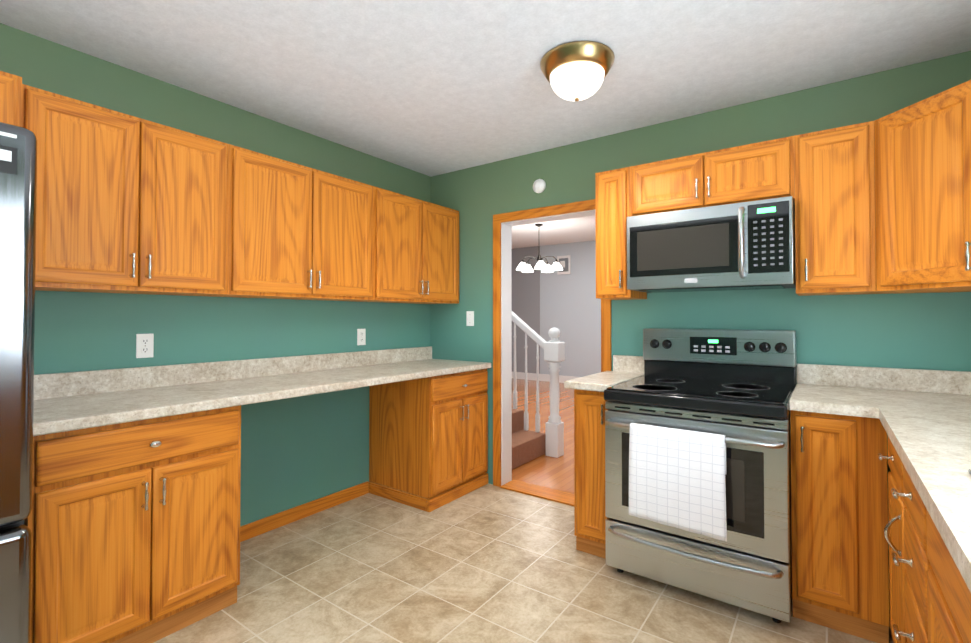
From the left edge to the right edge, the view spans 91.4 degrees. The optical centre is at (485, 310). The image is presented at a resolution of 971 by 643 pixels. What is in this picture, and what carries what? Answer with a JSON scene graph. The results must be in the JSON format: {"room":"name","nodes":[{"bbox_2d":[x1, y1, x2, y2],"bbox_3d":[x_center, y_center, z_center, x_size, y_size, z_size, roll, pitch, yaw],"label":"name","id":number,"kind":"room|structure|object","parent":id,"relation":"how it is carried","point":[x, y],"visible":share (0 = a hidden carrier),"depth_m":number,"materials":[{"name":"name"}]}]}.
{"room":"kitchen","nodes":[
{"label":"kitchen","id":0,"kind":"room"},
{"bbox_2d":[0,23,430,525],"bbox_3d":[-1.763,0.069,2.249,0.120,2.440,4.540,-1,-1,36],"label":"wall","id":1,"kind":"structure","parent":0,"point":[297,451],"depth_m":2.72,"materials":[{"name":"green paint"}]},
{"bbox_2d":[0,71,21,126],"bbox_3d":[-2.052,-0.700,1.389,0.424,0.270,0.948,-1,-1,36],"label":"upper cabinet","id":2,"kind":"object","parent":1,"relation":"attached to","point":[11,99],"visible":0.6,"depth_m":1.65,"materials":[{"name":"brown wood"}]},
{"bbox_2d":[21,84,228,295],"bbox_3d":[-1.582,-0.454,2.094,0.359,0.740,0.746,-1,-1,36],"label":"upper cabinet","id":3,"kind":"object","parent":1,"relation":"attached to","point":[127,204],"visible":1,"depth_m":1.97,"materials":[{"name":"brown wood"}]},
{"bbox_2d":[136,334,153,357],"bbox_3d":[-1.649,0.169,2.295,0.009,0.116,0.072,-1,-1,36],"label":"electrical outlet","id":4,"kind":"object","parent":1,"relation":"attached to","point":[144,345],"visible":1,"depth_m":2.29,"materials":[{"name":"white plastic"}]},
{"bbox_2d":[208,144,372,300],"bbox_3d":[-1.096,-0.444,2.770,0.359,0.740,0.917,-1,-1,36],"label":"upper cabinet","id":5,"kind":"object","parent":1,"relation":"attached to","point":[298,231],"visible":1,"depth_m":2.60,"materials":[{"name":"brown wood"}]},
{"bbox_2d":[240,481,368,541],"bbox_3d":[-1.193,1.256,2.906,0.016,0.085,1.205,-1,-1,36],"label":"baseboard","id":6,"kind":"structure","parent":1,"relation":"attached to","point":[267,524],"depth_m":2.95,"materials":[{"name":"brown wood"}]},
{"bbox_2d":[357,329,365,344],"bbox_3d":[-0.880,0.185,3.364,0.009,0.116,0.072,-1,-1,36],"label":"electrical outlet","id":7,"kind":"object","parent":1,"relation":"attached to","point":[361,336],"visible":1,"depth_m":3.36,"materials":[{"name":"white plastic"}]},
{"bbox_2d":[355,186,458,303],"bbox_3d":[-0.571,-0.433,3.501,0.359,0.740,0.882,-1,-1,36],"label":"upper cabinet","id":8,"kind":"object","parent":1,"relation":"attached to","point":[415,251],"visible":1,"depth_m":3.34,"materials":[{"name":"brown wood"}]},
{"bbox_2d":[0,0,970,176],"bbox_3d":[-0.340,-1.228,1.172,3.710,0.120,4.420,-1,-1,36],"label":"ceiling","id":9,"kind":"structure","parent":0,"point":[430,88],"depth_m":2.13,"materials":[{"name":"white paint"}]},
{"bbox_2d":[540,41,613,100],"bbox_3d":[0.421,-1.060,2.186,0.336,0.185,0.336,-1,-1,36],"label":"ceiling light","id":10,"kind":"object","parent":9,"relation":"attached to","point":[576,71],"visible":1,"depth_m":2.09,"materials":[{"name":"white glass"}]},
{"bbox_2d":[154,483,892,642],"bbox_3d":[-0.340,1.302,1.134,3.710,0.060,4.420,-1,-1,36],"label":"floor","id":11,"kind":"structure","parent":0,"point":[489,563],"depth_m":2.18,"materials":[{"name":"tile"}]},
{"bbox_2d":[0,122,36,642],"bbox_3d":[-1.876,0.366,1.230,0.841,1.815,0.910,-1,-1,36],"label":"refrigerator","id":12,"kind":"object","parent":11,"relation":"on","point":[18,170],"visible":1,"depth_m":1.36,"materials":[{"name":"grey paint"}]},
{"bbox_2d":[24,405,240,642],"bbox_3d":[-1.493,0.847,1.961,0.636,0.874,0.686,-1,-1,36],"label":"base cabinet","id":13,"kind":"object","parent":11,"relation":"on","point":[133,527],"visible":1,"depth_m":1.75,"materials":[{"name":"brown wood"}]},
{"bbox_2d":[33,346,490,435],"bbox_3d":[-0.957,0.349,2.726,0.623,0.142,2.573,-1,-1,36],"label":"countertop","id":14,"kind":"structure","parent":13,"relation":"on","point":[67,401],"depth_m":2.28,"materials":[{"name":"stone"}]},
{"bbox_2d":[369,369,487,511],"bbox_3d":[-0.394,0.870,3.490,0.636,0.874,0.662,-1,-1,36],"label":"base cabinet","id":15,"kind":"object","parent":11,"relation":"on","point":[428,444],"visible":1,"depth_m":3.25,"materials":[{"name":"brown wood"}]},
{"bbox_2d":[574,389,607,558],"bbox_3d":[0.722,0.859,2.705,0.218,0.874,0.636,-1,-1,36],"label":"base cabinet","id":16,"kind":"object","parent":11,"relation":"on","point":[589,464],"visible":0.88,"depth_m":2.49,"materials":[{"name":"brown wood"}]},
{"bbox_2d":[564,355,643,391],"bbox_3d":[0.709,0.349,2.728,0.258,0.142,0.625,-1,-1,36],"label":"countertop","id":17,"kind":"structure","parent":16,"relation":"on","point":[627,368],"depth_m":2.74,"materials":[{"name":"stone"}]},
{"bbox_2d":[604,329,796,622],"bbox_3d":[1.081,0.695,2.364,0.762,1.190,0.768,-1,-1,36],"label":"stove","id":18,"kind":"object","parent":11,"relation":"on","point":[736,387],"visible":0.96,"depth_m":2.12,"materials":[{"name":"silver metal"}]},
{"bbox_2d":[629,423,726,541],"bbox_3d":[0.835,0.731,2.074,0.405,0.426,0.057,-1,-1,36],"label":"towel","id":19,"kind":"object","parent":18,"relation":"hanging from","point":[676,478],"visible":1,"depth_m":2.05,"materials":[{"name":"white fabric"}]},
{"bbox_2d":[790,410,888,642],"bbox_3d":[1.558,0.850,2.104,0.309,0.874,0.636,-1,-1,36],"label":"base cabinet","id":20,"kind":"object","parent":11,"relation":"on","point":[839,522],"visible":0.98,"depth_m":1.87,"materials":[{"name":"brown wood"}]},
{"bbox_2d":[878,434,906,642],"bbox_3d":[1.611,0.839,1.436,0.643,0.874,0.438,-1,-1,36],"label":"base cabinet","id":21,"kind":"object","parent":11,"relation":"on","point":[894,532],"visible":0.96,"depth_m":1.55,"materials":[{"name":"brown wood"}]},
{"bbox_2d":[891,465,931,642],"bbox_3d":[1.365,0.834,1.094,0.642,0.874,0.400,-1,-1,36],"label":"base cabinet","id":22,"kind":"object","parent":11,"relation":"on","point":[916,562],"visible":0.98,"depth_m":1.24,"materials":[{"name":"brown wood"}]},
{"bbox_2d":[926,509,970,642],"bbox_3d":[0.985,0.826,0.565,0.643,0.874,0.900,-1,-1,36],"label":"base cabinet","id":23,"kind":"object","parent":11,"relation":"on","point":[949,603],"visible":0.68,"depth_m":0.92,"materials":[{"name":"brown wood"}]},
{"bbox_2d":[789,364,970,591],"bbox_3d":[1.111,0.323,0.978,0.910,0.142,2.998,-1,-1,36],"label":"countertop","id":24,"kind":"structure","parent":23,"relation":"on","point":[923,416],"depth_m":1.66,"materials":[{"name":"stone"}]},
{"bbox_2d":[512,378,573,492],"bbox_3d":[0.619,1.385,6.638,5.800,0.060,5.400,-1,-1,36],"label":"floor","id":25,"kind":"structure","parent":0,"point":[544,470],"depth_m":4.81,"materials":[{"name":"brown wood"}]},
{"bbox_2d":[512,408,545,469],"bbox_3d":[-0.588,0.471,4.730,2.265,1.710,0.830,-1,-1,36],"label":"stairs","id":26,"kind":"structure","parent":25,"relation":"on","point":[528,445],"depth_m":4.23,"materials":[{"name":"carpet"}]},
{"bbox_2d":[512,311,564,457],"bbox_3d":[-0.196,0.056,4.941,2.187,2.544,0.148,-1,-1,36],"label":"stair railing","id":27,"kind":"object","parent":26,"relation":"attached to","point":[554,350],"visible":0.42,"depth_m":4.31,"materials":[{"name":"white paint"}]},
{"bbox_2d":[511,215,595,248],"bbox_3d":[0.619,-1.395,6.680,5.800,0.100,5.400,-1,-1,36],"label":"ceiling","id":28,"kind":"structure","parent":0,"point":[574,230],"depth_m":8.01,"materials":[{"name":"white paint"}]},
{"bbox_2d":[517,223,562,271],"bbox_3d":[0.840,-0.977,7.322,0.704,0.714,0.678,-1,-1,36],"label":"chandelier","id":29,"kind":"object","parent":28,"relation":"hanging from","point":[540,264],"visible":1,"depth_m":7.19,"materials":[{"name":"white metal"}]},
{"bbox_2d":[512,240,600,376],"bbox_3d":[2.157,0.037,8.799,5.800,2.700,0.130,-1,-1,36],"label":"wall","id":30,"kind":"structure","parent":0,"point":[568,306],"depth_m":9.21,"materials":[{"name":"grey paint"}]},
{"bbox_2d":[512,372,579,382],"bbox_3d":[2.117,1.316,8.724,5.800,0.140,0.006,-1,-1,36],"label":"baseboard","id":31,"kind":"structure","parent":30,"relation":"attached to","point":[542,377],"depth_m":9.44,"materials":[{"name":"white paint"}]},
{"bbox_2d":[557,255,570,274],"bbox_3d":[1.516,-0.887,9.172,0.280,0.360,0.022,-1,-1,36],"label":"picture frame","id":32,"kind":"object","parent":30,"relation":"attached to","point":[564,262],"visible":0.85,"depth_m":9.15,"materials":[{"name":"white"}]},
{"bbox_2d":[431,51,970,564],"bbox_3d":[0.985,-0.075,2.998,3.710,2.750,0.120,-1,-1,36],"label":"wall","id":33,"kind":"structure","parent":0,"point":[927,331],"depth_m":2.65,"materials":[{"name":"green paint"}]},
{"bbox_2d":[466,311,473,325],"bbox_3d":[-0.123,0.061,3.708,0.072,0.116,0.016,-1,-1,36],"label":"light switch","id":34,"kind":"object","parent":33,"relation":"attached to","point":[469,318],"visible":1,"depth_m":3.71,"materials":[{"name":"white plastic"}]},
{"bbox_2d":[533,179,545,192],"bbox_3d":[0.375,-0.885,3.353,0.100,0.100,0.034,-1,-1,36],"label":"smoke detector","id":35,"kind":"object","parent":33,"relation":"attached to","point":[539,185],"visible":1,"depth_m":3.34,"materials":[{"name":"white plastic"}]},
{"bbox_2d":[493,199,611,505],"bbox_3d":[0.476,0.288,3.364,0.918,2.034,0.190,-1,-1,36],"label":"door frame","id":36,"kind":"structure","parent":33,"relation":"attached to","point":[503,223],"depth_m":3.54,"materials":[{"name":"brown wood"}]},
{"bbox_2d":[595,167,646,299],"bbox_3d":[0.805,-0.443,2.835,0.205,0.740,0.359,-1,-1,36],"label":"upper cabinet","id":37,"kind":"object","parent":33,"relation":"attached to","point":[612,198],"visible":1,"depth_m":2.72,"materials":[{"name":"brown wood"}]},
{"bbox_2d":[630,136,794,215],"bbox_3d":[1.205,-0.669,2.551,0.778,0.295,0.359,-1,-1,36],"label":"upper cabinet","id":38,"kind":"object","parent":33,"relation":"attached to","point":[763,170],"visible":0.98,"depth_m":2.40,"materials":[{"name":"brown wood"}]},
{"bbox_2d":[627,196,795,292],"bbox_3d":[1.178,-0.315,2.503,0.765,0.403,0.454,-1,-1,36],"label":"microwave","id":39,"kind":"object","parent":38,"relation":"attached to","point":[749,245],"visible":1,"depth_m":2.34,"materials":[{"name":"grey metal"}]},
{"bbox_2d":[794,121,875,295],"bbox_3d":[1.640,-0.452,2.235,0.290,0.740,0.359,-1,-1,36],"label":"upper cabinet","id":40,"kind":"object","parent":33,"relation":"attached to","point":[835,249],"visible":1,"depth_m":2.11,"materials":[{"name":"brown wood"}]},
{"bbox_2d":[872,80,970,293],"bbox_3d":[1.932,-0.457,1.872,0.607,0.740,0.608,-1,-1,36],"label":"upper cabinet","id":41,"kind":"object","parent":33,"relation":"attached to","point":[922,155],"visible":0.96,"depth_m":1.83,"materials":[{"name":"brown wood"}]}
]}

